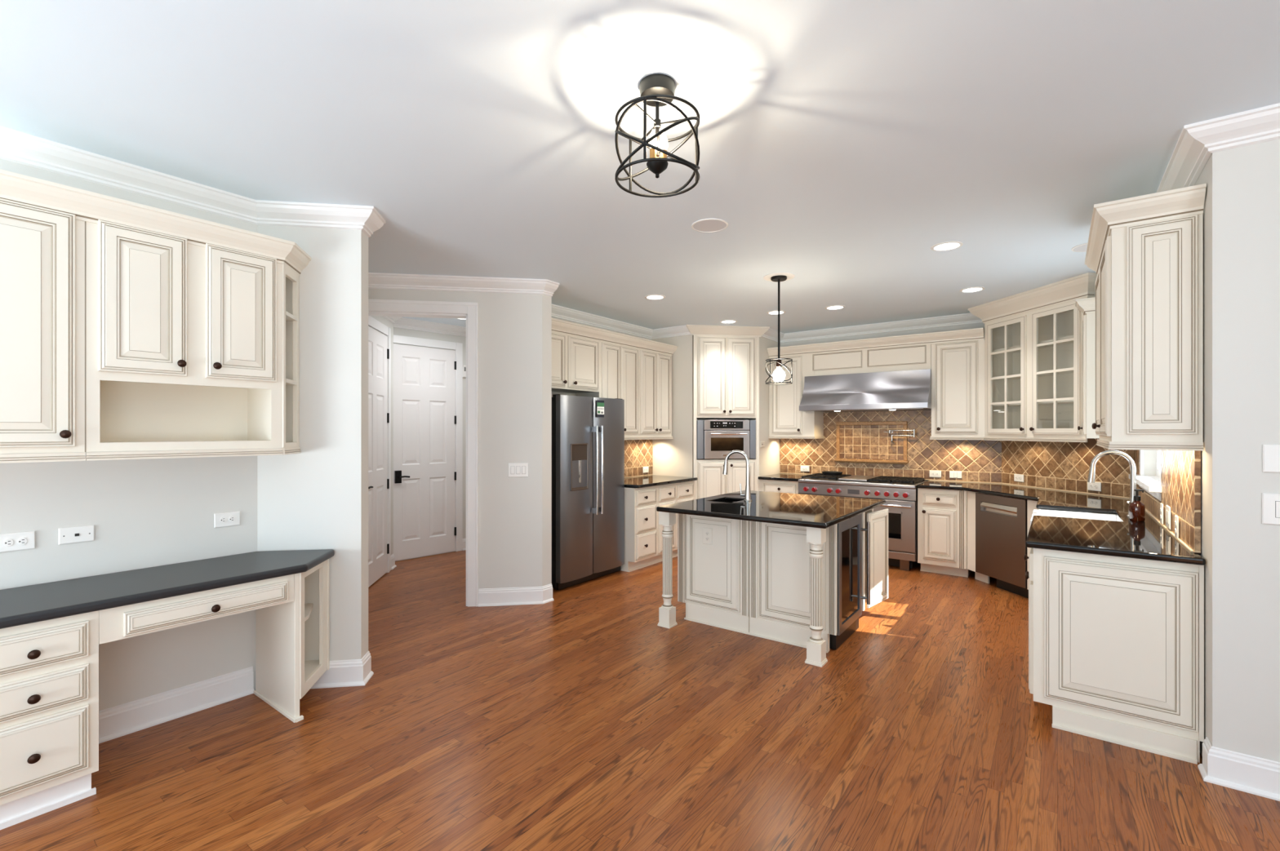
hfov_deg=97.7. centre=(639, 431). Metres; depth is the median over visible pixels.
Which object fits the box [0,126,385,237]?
trim
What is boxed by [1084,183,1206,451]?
upper cabinet
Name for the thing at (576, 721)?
floor
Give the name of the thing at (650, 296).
recessed light
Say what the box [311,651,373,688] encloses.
baseboard
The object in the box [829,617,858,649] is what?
grille
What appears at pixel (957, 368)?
upper cabinet
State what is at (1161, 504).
wall outlet
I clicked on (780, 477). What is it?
countertop
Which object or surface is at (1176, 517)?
wall outlet
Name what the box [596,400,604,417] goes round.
sticker
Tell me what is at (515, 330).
wall
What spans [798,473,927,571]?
range
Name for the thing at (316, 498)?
wall
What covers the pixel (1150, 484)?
window
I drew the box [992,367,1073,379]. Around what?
shelf
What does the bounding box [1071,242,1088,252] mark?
ceiling speaker
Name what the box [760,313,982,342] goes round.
trim
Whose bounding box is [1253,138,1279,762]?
wall
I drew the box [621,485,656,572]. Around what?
base cabinet
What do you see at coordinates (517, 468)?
rocker switch
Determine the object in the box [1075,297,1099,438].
upper cabinet
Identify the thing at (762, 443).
phone jack
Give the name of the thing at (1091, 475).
kitchen faucet
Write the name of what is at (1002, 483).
strip
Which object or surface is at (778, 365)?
socket
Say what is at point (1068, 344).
shelf
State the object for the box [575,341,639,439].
upper cabinet
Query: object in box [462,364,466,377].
alarm keypad
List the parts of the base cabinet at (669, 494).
drawer, door, drawer, door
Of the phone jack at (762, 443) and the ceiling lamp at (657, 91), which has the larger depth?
the phone jack at (762, 443)
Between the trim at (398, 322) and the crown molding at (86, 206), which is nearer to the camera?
the crown molding at (86, 206)
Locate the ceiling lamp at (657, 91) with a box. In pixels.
[614,73,699,197]
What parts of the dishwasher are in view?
pocket handle, kick plate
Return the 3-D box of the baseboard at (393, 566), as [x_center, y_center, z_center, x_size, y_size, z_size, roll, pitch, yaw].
[-2.692,1.389,6.049,0.094,0.142,0.333,0,0,-35]
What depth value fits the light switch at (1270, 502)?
2.24 m
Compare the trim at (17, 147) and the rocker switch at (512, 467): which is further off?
the rocker switch at (512, 467)
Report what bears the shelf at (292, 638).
on the floor
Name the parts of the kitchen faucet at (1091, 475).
spout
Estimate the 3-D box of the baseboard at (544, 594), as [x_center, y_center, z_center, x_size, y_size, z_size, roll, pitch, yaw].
[-1.039,1.389,4.720,0.628,0.142,0.098,0,0,-15]
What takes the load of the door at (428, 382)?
in the wall at (397, 331)
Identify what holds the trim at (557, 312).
attached to the wall at (553, 393)
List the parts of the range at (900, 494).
knob, knob, knob, oven door, knob, control panel, cooktop rail, knob, knob, knob, oven door, handle, knob, toe shadow panel, kick panel, knob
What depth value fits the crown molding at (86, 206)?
2.47 m
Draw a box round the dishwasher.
[975,493,1028,598]
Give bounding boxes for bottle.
[1128,489,1145,521]
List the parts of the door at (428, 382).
lever handle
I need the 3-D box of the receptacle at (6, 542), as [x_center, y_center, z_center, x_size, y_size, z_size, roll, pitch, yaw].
[-2.711,0.478,2.401,0.003,0.033,0.029,0,0,37]
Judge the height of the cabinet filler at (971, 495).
0.874 m
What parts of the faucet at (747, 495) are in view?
spout, lever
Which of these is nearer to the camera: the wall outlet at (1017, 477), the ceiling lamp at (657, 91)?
the ceiling lamp at (657, 91)
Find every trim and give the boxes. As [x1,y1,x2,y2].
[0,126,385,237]
[368,272,559,297]
[368,299,478,607]
[383,316,466,337]
[551,304,692,339]
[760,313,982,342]
[1156,102,1279,192]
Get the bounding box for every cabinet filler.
[967,491,989,583]
[1026,500,1038,589]
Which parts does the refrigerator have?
freezer door, dispenser frame, dispenser panel, handle, handle, door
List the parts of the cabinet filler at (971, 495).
panel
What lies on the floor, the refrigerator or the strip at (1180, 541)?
the refrigerator
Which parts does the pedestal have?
knob, knob, knob, drawer, drawer, drawer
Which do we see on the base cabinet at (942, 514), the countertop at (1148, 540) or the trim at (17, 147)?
the countertop at (1148, 540)
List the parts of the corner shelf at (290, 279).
shelf, shelf, light rail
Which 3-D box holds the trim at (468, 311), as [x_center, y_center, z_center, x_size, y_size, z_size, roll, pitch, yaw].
[-1.902,0.194,4.652,1.098,2.538,0.146,0,0,-8]
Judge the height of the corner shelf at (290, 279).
1.066 m
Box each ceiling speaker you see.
[691,218,728,232]
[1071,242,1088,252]
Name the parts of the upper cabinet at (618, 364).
door, door, light rail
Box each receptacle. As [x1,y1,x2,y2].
[3,538,13,546]
[17,537,26,545]
[219,516,226,523]
[228,515,235,522]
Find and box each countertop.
[624,475,697,488]
[656,490,885,528]
[758,473,805,481]
[916,480,1205,565]
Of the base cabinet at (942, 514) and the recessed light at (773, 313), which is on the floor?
the base cabinet at (942, 514)
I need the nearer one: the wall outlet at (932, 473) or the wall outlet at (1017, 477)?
the wall outlet at (1017, 477)
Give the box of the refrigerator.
[551,394,624,590]
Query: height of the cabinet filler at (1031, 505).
0.874 m
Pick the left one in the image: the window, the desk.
the desk
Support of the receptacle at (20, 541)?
attached to the wall outlet at (11, 542)
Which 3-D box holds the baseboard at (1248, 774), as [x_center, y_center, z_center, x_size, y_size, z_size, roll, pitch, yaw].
[3.468,1.389,1.579,2.691,0.142,0.121,0,0,37]
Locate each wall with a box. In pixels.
[0,159,257,711]
[257,225,368,661]
[368,288,551,589]
[368,315,393,555]
[393,327,466,561]
[551,317,651,478]
[651,334,692,477]
[759,337,780,476]
[780,323,996,484]
[1004,292,1124,498]
[1144,144,1253,756]
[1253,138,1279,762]
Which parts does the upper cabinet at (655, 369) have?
door, light rail, door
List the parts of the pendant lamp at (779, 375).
rod, bulb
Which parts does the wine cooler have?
door, door glass, handle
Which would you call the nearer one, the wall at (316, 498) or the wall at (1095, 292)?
the wall at (316, 498)
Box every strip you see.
[929,480,1002,484]
[1002,483,1129,498]
[1145,509,1193,552]
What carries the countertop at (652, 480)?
on the base cabinet at (669, 494)
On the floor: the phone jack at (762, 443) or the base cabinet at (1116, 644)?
the base cabinet at (1116, 644)
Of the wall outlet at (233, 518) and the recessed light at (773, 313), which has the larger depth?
the recessed light at (773, 313)
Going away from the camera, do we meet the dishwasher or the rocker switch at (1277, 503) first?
the rocker switch at (1277, 503)
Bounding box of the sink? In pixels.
[1030,509,1120,548]
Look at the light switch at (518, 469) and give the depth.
4.72 m
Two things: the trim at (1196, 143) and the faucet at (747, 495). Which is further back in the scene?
the faucet at (747, 495)
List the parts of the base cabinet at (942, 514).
drawer, door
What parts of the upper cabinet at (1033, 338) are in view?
glass door, cornice, light rail, frame, glass door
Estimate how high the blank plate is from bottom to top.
0.112 m
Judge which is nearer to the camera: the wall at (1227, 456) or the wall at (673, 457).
the wall at (1227, 456)
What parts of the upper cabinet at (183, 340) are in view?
door, knob, light rail, knob, door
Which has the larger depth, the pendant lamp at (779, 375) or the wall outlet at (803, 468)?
the wall outlet at (803, 468)
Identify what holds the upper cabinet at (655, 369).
attached to the wall at (553, 393)
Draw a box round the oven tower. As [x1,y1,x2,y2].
[685,324,769,499]
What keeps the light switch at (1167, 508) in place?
attached to the tile backsplash at (1180, 470)
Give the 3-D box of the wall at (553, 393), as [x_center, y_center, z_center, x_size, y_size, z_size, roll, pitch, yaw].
[-0.607,0.095,6.191,0.120,2.730,2.345,0,0,37]
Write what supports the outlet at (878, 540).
attached to the kitchen island
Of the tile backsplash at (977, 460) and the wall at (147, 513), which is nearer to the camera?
the wall at (147, 513)
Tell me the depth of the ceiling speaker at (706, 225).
3.43 m
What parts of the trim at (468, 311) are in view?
casing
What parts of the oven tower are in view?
door, door, cornice, door, door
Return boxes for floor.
[0,550,1279,850]
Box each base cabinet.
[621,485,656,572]
[650,480,694,564]
[759,480,799,493]
[917,488,972,577]
[1023,547,1204,764]
[1043,509,1115,515]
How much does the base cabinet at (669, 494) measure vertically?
0.874 m
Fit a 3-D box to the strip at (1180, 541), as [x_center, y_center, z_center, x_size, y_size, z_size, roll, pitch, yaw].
[3.249,0.545,3.533,0.009,0.008,2.490,0,0,37]
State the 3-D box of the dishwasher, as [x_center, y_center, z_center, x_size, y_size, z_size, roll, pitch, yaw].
[3.559,1.026,5.154,0.566,0.868,0.588,0,0,-8]
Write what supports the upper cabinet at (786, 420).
attached to the wall at (979, 325)
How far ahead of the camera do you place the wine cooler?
3.91 m
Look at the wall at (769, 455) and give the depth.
7.00 m
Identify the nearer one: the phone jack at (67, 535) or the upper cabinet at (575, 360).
the phone jack at (67, 535)
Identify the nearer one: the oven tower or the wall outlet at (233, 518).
the wall outlet at (233, 518)
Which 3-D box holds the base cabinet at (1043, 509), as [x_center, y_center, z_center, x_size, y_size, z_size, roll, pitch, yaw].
[3.199,1.023,3.992,0.653,0.874,1.265,0,0,37]
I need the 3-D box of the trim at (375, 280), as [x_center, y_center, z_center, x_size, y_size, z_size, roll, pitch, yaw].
[-1.555,-1.218,4.607,1.769,0.104,0.173,0,0,-11]
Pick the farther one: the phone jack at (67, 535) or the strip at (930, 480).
the strip at (930, 480)
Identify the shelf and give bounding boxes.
[253,558,329,723]
[281,263,301,454]
[992,335,1073,353]
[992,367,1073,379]
[992,400,1073,406]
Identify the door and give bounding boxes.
[368,315,391,587]
[393,334,462,560]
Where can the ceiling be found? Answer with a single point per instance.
(841, 142)
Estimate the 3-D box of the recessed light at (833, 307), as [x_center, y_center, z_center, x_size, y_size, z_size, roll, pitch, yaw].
[1.994,-1.266,5.712,0.196,0.006,0.195,0,0,37]
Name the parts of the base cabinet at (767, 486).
drawer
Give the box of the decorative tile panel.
[834,421,908,464]
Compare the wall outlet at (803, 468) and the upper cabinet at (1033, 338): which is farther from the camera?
the wall outlet at (803, 468)
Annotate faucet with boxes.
[722,449,751,501]
[1087,450,1136,516]
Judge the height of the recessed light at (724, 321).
0.006 m
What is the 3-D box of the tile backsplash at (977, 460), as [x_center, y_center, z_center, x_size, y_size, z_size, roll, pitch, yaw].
[2.831,0.154,6.628,2.457,0.788,0.020,0,0,37]
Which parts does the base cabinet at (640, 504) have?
drawer, drawer, drawer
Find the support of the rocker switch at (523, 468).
attached to the light switch at (518, 469)
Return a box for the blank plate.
[1262,444,1279,472]
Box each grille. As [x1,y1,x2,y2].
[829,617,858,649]
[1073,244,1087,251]
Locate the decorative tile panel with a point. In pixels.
(855, 440)
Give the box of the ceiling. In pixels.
[0,0,1279,333]
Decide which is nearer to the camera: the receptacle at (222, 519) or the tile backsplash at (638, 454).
the receptacle at (222, 519)
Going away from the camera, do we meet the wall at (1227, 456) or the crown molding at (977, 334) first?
the wall at (1227, 456)
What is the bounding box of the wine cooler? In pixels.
[829,513,870,649]
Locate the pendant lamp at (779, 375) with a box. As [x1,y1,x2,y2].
[763,272,795,385]
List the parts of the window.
sill, casing, frame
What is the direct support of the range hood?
attached to the wall at (979, 325)
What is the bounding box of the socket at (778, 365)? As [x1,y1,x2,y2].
[776,360,782,367]
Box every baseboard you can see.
[98,666,253,743]
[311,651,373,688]
[391,554,396,569]
[462,538,466,551]
[478,583,554,607]
[1197,737,1279,801]
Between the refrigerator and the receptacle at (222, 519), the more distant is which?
the refrigerator
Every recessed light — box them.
[644,294,665,299]
[720,320,737,323]
[766,310,786,315]
[825,305,845,310]
[930,241,963,251]
[960,286,985,293]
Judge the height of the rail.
0.037 m
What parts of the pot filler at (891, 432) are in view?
arm, arm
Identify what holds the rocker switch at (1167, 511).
attached to the light switch at (1167, 508)
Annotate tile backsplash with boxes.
[624,439,653,478]
[779,410,1001,483]
[1001,438,1134,497]
[1134,449,1200,553]
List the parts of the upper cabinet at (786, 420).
door, light rail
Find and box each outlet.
[0,531,35,552]
[213,511,239,528]
[642,466,648,473]
[702,527,712,545]
[800,466,809,471]
[878,539,879,555]
[929,470,941,477]
[1013,474,1023,482]
[1087,482,1101,491]
[1160,502,1163,524]
[1174,515,1178,538]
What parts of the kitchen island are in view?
post, raised panel, raised panel, post, door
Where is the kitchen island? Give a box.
[657,501,888,667]
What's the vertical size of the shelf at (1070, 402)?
0.018 m
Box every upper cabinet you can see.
[0,198,85,463]
[84,219,283,461]
[551,332,599,393]
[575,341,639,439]
[638,349,672,439]
[768,354,824,439]
[929,338,984,439]
[968,272,1097,442]
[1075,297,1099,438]
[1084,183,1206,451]
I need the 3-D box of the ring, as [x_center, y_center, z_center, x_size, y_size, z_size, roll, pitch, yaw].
[2.331,0.504,6.783,0.240,0.030,0.238,0,0,37]
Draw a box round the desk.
[0,549,334,644]
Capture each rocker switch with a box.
[511,466,514,474]
[515,466,519,474]
[521,466,525,474]
[1165,510,1167,523]
[1167,511,1168,524]
[1275,501,1279,518]
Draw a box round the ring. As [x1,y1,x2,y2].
[822,471,842,475]
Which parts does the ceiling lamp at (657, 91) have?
stem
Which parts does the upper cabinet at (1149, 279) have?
knob, door, door, panel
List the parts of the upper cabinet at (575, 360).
door, door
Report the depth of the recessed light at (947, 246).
3.81 m
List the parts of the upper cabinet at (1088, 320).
door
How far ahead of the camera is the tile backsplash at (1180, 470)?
2.81 m
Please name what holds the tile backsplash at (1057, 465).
attached to the wall at (1095, 292)
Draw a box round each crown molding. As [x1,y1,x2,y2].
[0,168,311,275]
[551,318,677,355]
[767,328,983,357]
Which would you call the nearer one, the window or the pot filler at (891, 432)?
the window
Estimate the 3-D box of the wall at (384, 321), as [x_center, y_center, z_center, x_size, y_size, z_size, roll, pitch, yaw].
[-2.495,0.095,4.590,0.085,2.730,2.899,0,0,-8]
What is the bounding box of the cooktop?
[801,477,924,484]
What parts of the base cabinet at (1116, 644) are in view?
knob, drawer, door, panel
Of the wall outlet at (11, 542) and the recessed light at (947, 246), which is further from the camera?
the recessed light at (947, 246)
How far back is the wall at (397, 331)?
6.88 m
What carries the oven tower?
on the floor
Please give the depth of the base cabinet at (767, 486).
6.68 m
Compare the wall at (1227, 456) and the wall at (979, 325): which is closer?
the wall at (1227, 456)
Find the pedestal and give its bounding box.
[0,610,98,830]
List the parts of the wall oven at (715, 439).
trim, control panel, door, handle, trim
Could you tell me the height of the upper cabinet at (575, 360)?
0.537 m
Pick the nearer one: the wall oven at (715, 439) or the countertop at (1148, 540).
the countertop at (1148, 540)
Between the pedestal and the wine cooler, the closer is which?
the pedestal
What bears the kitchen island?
on the floor
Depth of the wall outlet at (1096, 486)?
4.85 m
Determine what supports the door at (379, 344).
in the wall at (384, 321)
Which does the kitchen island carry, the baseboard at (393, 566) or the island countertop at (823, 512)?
the island countertop at (823, 512)
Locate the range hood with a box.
[799,368,931,412]
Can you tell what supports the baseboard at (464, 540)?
attached to the wall at (397, 331)
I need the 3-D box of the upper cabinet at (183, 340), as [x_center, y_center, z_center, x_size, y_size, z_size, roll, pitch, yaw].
[-2.227,-0.408,2.738,0.391,1.063,0.746,0,0,37]
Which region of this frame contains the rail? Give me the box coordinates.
[1096,439,1203,451]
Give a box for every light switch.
[508,462,528,477]
[949,471,961,478]
[1165,505,1170,529]
[1262,493,1279,525]
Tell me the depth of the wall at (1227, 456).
2.31 m
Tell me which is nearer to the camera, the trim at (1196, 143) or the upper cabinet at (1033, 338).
the trim at (1196, 143)
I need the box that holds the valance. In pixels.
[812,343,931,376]
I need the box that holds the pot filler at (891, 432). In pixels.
[884,429,915,444]
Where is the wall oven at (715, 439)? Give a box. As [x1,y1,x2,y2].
[696,420,755,459]
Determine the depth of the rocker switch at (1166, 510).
3.09 m
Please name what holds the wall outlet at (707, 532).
attached to the kitchen island
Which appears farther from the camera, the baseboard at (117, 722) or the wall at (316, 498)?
the wall at (316, 498)
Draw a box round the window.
[1128,449,1161,501]
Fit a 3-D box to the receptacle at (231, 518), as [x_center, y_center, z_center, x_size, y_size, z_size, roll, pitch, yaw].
[-2.226,0.478,3.051,0.003,0.033,0.029,0,0,37]
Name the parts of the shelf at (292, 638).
panel, shelf, frame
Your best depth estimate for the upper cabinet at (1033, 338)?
5.17 m
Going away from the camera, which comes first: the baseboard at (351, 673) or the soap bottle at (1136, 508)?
the baseboard at (351, 673)
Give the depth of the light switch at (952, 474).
6.13 m
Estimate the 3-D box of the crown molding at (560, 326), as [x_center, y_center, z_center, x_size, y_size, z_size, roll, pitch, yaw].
[-0.382,-0.990,6.050,0.388,0.110,2.375,0,0,37]
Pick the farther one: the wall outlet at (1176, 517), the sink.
the sink
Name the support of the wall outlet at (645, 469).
attached to the tile backsplash at (638, 454)
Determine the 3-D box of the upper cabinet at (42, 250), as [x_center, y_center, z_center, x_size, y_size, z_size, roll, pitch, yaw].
[-2.623,-0.408,2.207,0.391,1.063,0.578,0,0,37]
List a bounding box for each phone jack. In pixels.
[57,524,94,545]
[760,441,764,447]

